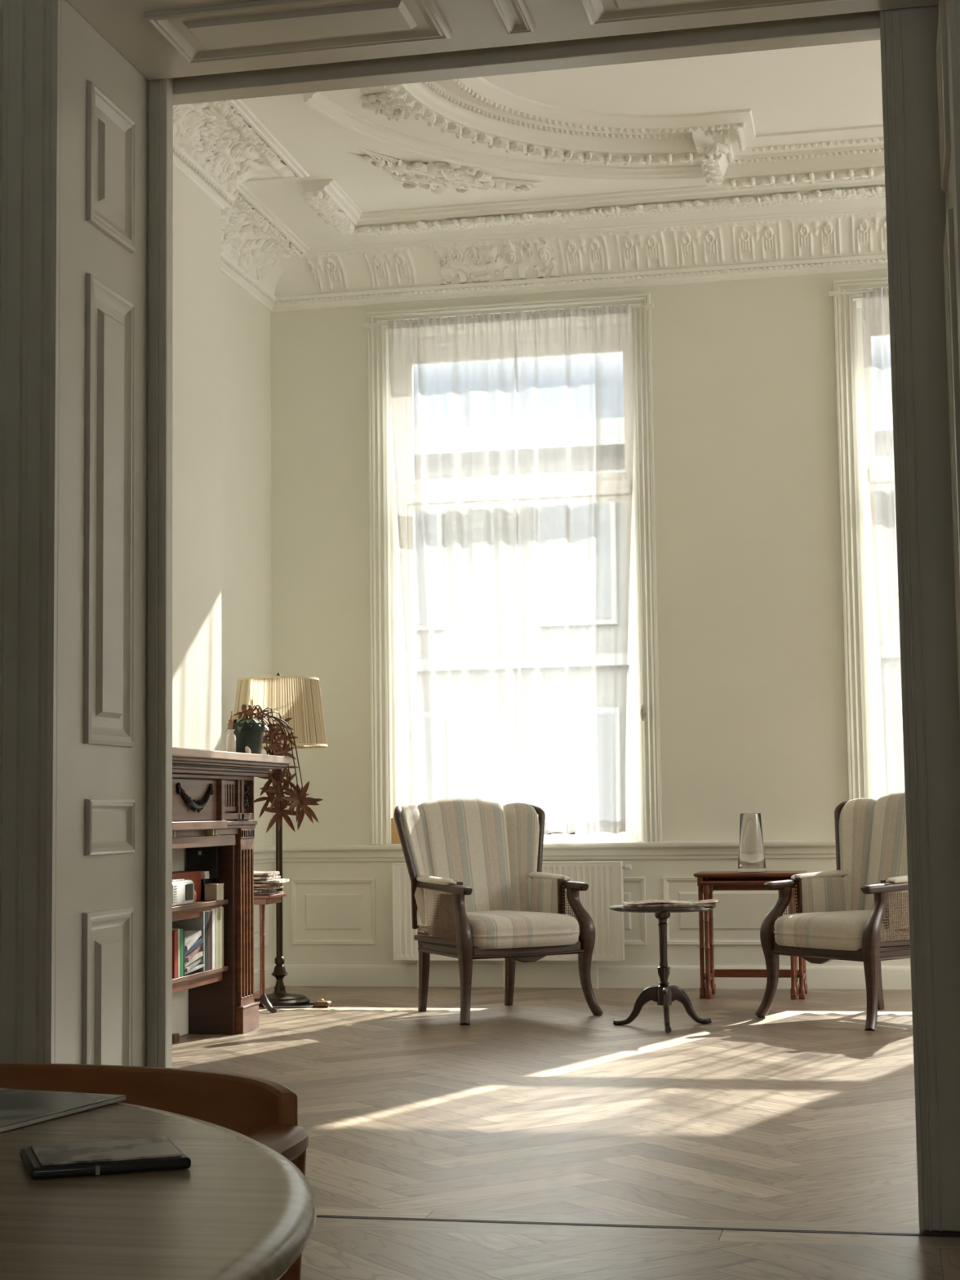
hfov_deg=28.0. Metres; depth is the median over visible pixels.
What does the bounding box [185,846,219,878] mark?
box
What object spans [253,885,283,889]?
newspaper
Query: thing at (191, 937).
book
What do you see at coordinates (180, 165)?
trim
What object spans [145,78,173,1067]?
door
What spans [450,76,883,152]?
trim
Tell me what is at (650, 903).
newspaper
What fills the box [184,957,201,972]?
book
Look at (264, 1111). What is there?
dining chair
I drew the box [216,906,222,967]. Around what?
book
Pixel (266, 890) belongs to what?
newspaper
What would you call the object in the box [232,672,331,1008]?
floor lamp
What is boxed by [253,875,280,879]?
newspaper
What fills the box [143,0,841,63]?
trim
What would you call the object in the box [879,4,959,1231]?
door
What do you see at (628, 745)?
house
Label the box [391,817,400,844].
wooden box
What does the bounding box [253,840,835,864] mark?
trim
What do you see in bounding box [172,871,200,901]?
case
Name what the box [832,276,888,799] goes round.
trim
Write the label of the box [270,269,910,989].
wall
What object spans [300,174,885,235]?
trim
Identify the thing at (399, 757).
window
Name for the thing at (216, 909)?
book
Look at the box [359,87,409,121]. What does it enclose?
trim
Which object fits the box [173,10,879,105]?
door frame
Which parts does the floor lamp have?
shade trim, turned stem, lamp shade, shade trim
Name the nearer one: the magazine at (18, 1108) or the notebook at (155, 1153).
the notebook at (155, 1153)
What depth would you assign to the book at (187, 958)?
8.36 m
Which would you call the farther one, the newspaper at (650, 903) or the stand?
the stand
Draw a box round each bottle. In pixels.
[226,711,236,751]
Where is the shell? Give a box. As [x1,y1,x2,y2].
[244,746,251,753]
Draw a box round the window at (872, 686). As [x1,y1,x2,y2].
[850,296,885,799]
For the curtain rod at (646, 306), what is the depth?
11.21 m
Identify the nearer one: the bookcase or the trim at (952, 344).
the trim at (952, 344)
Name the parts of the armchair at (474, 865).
wing frame, leg, frame, arm panel, rail, cane panel, arm, arm rail, leg, leg, rail, wing frame, arm panel, arm, arm rail, cane panel, leg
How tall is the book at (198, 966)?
0.033 m
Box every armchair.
[392,798,603,1025]
[755,791,910,1031]
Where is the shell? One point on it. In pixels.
(247, 749)
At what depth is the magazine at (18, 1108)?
1.71 m
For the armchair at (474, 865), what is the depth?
9.65 m
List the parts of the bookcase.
drawer, swag pull, shelf, shelf, panel, cornice, fluted panel, mantel shelf, architrave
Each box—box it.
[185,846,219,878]
[204,883,223,900]
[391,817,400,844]
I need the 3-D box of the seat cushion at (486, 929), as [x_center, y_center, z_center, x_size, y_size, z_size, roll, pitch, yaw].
[0.096,1.424,9.523,0.610,0.157,0.657,2,-6,-29]
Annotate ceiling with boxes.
[240,40,885,248]
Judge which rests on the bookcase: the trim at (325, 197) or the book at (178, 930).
the book at (178, 930)
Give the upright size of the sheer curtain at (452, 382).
3.023 m
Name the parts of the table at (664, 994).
leg, leg, leg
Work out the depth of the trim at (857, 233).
11.06 m
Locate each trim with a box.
[82,80,135,1066]
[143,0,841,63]
[173,100,303,284]
[173,140,888,311]
[179,98,887,296]
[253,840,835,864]
[253,904,268,948]
[290,876,789,945]
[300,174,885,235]
[302,91,704,180]
[304,211,887,293]
[347,147,542,195]
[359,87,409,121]
[367,293,662,844]
[380,80,884,190]
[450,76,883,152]
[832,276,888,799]
[936,0,959,715]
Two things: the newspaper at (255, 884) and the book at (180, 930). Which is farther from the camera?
the newspaper at (255, 884)
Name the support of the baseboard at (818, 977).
attached to the wall at (752, 690)
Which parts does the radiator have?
thermostat knob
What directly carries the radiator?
on the floor
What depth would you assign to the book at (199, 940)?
8.39 m
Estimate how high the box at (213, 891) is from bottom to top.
0.074 m
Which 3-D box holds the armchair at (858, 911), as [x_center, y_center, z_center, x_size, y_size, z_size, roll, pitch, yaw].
[1.847,1.264,9.152,0.788,1.082,0.870,3,-6,-33]
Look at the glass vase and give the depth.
10.22 m
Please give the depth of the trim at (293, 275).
10.87 m
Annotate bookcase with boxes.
[172,746,290,1034]
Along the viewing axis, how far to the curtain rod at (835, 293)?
10.79 m
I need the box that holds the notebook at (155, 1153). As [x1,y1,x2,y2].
[19,1137,191,1179]
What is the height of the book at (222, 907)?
0.268 m
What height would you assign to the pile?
0.034 m
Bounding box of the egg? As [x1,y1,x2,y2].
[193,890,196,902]
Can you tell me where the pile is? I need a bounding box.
[200,871,209,879]
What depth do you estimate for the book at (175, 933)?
8.16 m
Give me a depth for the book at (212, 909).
8.62 m
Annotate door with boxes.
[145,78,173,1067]
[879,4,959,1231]
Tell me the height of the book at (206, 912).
0.262 m
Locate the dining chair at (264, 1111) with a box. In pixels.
[0,1062,308,1279]
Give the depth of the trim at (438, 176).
9.86 m
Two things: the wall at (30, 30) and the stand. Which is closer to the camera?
the wall at (30, 30)
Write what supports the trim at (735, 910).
attached to the wall at (752, 690)
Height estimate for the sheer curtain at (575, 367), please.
3.023 m
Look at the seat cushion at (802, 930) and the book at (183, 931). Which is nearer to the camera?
the book at (183, 931)
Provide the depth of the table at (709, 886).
10.16 m
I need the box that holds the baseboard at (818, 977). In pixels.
[253,964,911,991]
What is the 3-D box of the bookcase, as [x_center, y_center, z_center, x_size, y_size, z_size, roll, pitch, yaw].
[-1.279,1.118,8.275,0.369,1.272,1.950,-2,-5,12]
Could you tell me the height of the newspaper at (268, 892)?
0.010 m
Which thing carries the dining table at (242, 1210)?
on the floor
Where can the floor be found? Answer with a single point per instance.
(542, 1136)
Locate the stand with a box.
[253,893,286,1013]
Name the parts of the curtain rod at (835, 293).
rod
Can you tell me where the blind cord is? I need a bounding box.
[634,346,646,721]
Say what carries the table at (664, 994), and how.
on the floor
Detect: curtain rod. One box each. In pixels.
[360,302,653,328]
[828,288,888,297]
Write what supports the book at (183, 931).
on the bookcase
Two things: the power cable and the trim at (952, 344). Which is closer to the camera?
the trim at (952, 344)
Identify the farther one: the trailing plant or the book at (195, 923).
the trailing plant
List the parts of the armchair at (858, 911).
leg, cane panel, arm rail, arm, rail, arm panel, wing frame, leg, leg, arm, arm rail, cane panel, rail, frame, arm panel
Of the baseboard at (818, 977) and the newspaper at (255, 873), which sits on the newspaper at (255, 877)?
the newspaper at (255, 873)
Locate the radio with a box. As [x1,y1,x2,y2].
[172,879,194,906]
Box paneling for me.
[54,0,959,1066]
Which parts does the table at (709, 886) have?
leg, leg, leg, leg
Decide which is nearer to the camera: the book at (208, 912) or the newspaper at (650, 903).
the book at (208, 912)
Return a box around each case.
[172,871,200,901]
[200,878,213,900]
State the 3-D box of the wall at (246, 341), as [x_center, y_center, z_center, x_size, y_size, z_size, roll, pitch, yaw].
[-2.011,-0.474,8.487,0.300,4.700,6.115,-2,-5,12]
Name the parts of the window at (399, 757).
frame, sash, sash handle, sill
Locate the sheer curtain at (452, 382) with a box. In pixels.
[387,311,519,805]
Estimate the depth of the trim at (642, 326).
11.17 m
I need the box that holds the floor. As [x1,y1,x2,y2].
[172,986,959,1279]
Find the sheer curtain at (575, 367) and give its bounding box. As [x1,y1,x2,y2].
[513,304,634,834]
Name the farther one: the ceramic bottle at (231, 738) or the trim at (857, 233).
the trim at (857, 233)
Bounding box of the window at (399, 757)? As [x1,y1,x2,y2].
[384,327,644,843]
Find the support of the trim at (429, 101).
attached to the ceiling
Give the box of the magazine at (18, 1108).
[0,1088,126,1132]
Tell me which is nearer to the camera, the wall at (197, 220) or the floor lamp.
the wall at (197, 220)
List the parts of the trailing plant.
pot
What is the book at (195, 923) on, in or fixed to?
on the bookcase
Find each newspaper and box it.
[253,871,279,875]
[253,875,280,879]
[253,878,289,883]
[253,883,283,886]
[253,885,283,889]
[253,888,275,893]
[253,891,284,894]
[622,898,719,906]
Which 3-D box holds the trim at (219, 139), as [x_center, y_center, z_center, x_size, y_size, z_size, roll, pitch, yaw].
[-1.303,-2.315,9.651,0.659,0.186,3.297,-2,-5,12]
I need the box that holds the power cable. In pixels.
[172,1033,179,1043]
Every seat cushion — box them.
[431,910,579,949]
[773,910,909,951]
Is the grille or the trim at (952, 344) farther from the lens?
the grille
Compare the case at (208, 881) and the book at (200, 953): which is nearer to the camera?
the book at (200, 953)
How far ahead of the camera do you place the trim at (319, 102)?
9.66 m
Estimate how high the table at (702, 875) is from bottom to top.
0.655 m
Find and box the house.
[571,490,886,836]
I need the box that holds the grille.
[173,885,177,902]
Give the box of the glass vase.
[737,813,766,872]
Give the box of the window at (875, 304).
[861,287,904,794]
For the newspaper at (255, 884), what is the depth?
9.74 m
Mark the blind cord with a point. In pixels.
(643, 714)
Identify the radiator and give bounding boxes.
[391,861,631,989]
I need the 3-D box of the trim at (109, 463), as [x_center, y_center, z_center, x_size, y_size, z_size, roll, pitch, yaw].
[-0.915,-0.020,4.773,0.014,2.710,0.296,-2,-5,12]
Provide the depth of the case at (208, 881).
8.72 m
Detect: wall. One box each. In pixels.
[0,0,959,1063]
[172,167,222,1036]
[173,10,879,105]
[221,272,272,968]
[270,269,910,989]
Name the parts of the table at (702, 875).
leg, leg, leg, leg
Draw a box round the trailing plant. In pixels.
[224,704,323,832]
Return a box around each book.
[172,911,204,971]
[172,928,179,977]
[172,930,177,978]
[179,928,182,977]
[182,930,201,951]
[182,931,184,976]
[184,937,203,956]
[184,944,200,961]
[184,951,203,967]
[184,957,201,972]
[184,963,204,974]
[204,911,207,971]
[207,911,210,970]
[208,910,212,969]
[209,908,214,968]
[213,907,218,968]
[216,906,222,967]
[222,906,223,966]
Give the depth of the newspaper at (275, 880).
9.72 m
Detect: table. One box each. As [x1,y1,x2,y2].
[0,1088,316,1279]
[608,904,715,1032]
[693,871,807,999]
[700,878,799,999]
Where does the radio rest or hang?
on the bookcase
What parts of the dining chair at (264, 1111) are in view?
arm, leg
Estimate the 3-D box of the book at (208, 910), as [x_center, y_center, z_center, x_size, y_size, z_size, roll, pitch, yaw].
[-1.274,1.343,8.607,0.150,0.262,0.022,-2,-5,12]
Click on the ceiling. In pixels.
(832, 86)
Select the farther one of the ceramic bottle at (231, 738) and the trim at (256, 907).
the trim at (256, 907)

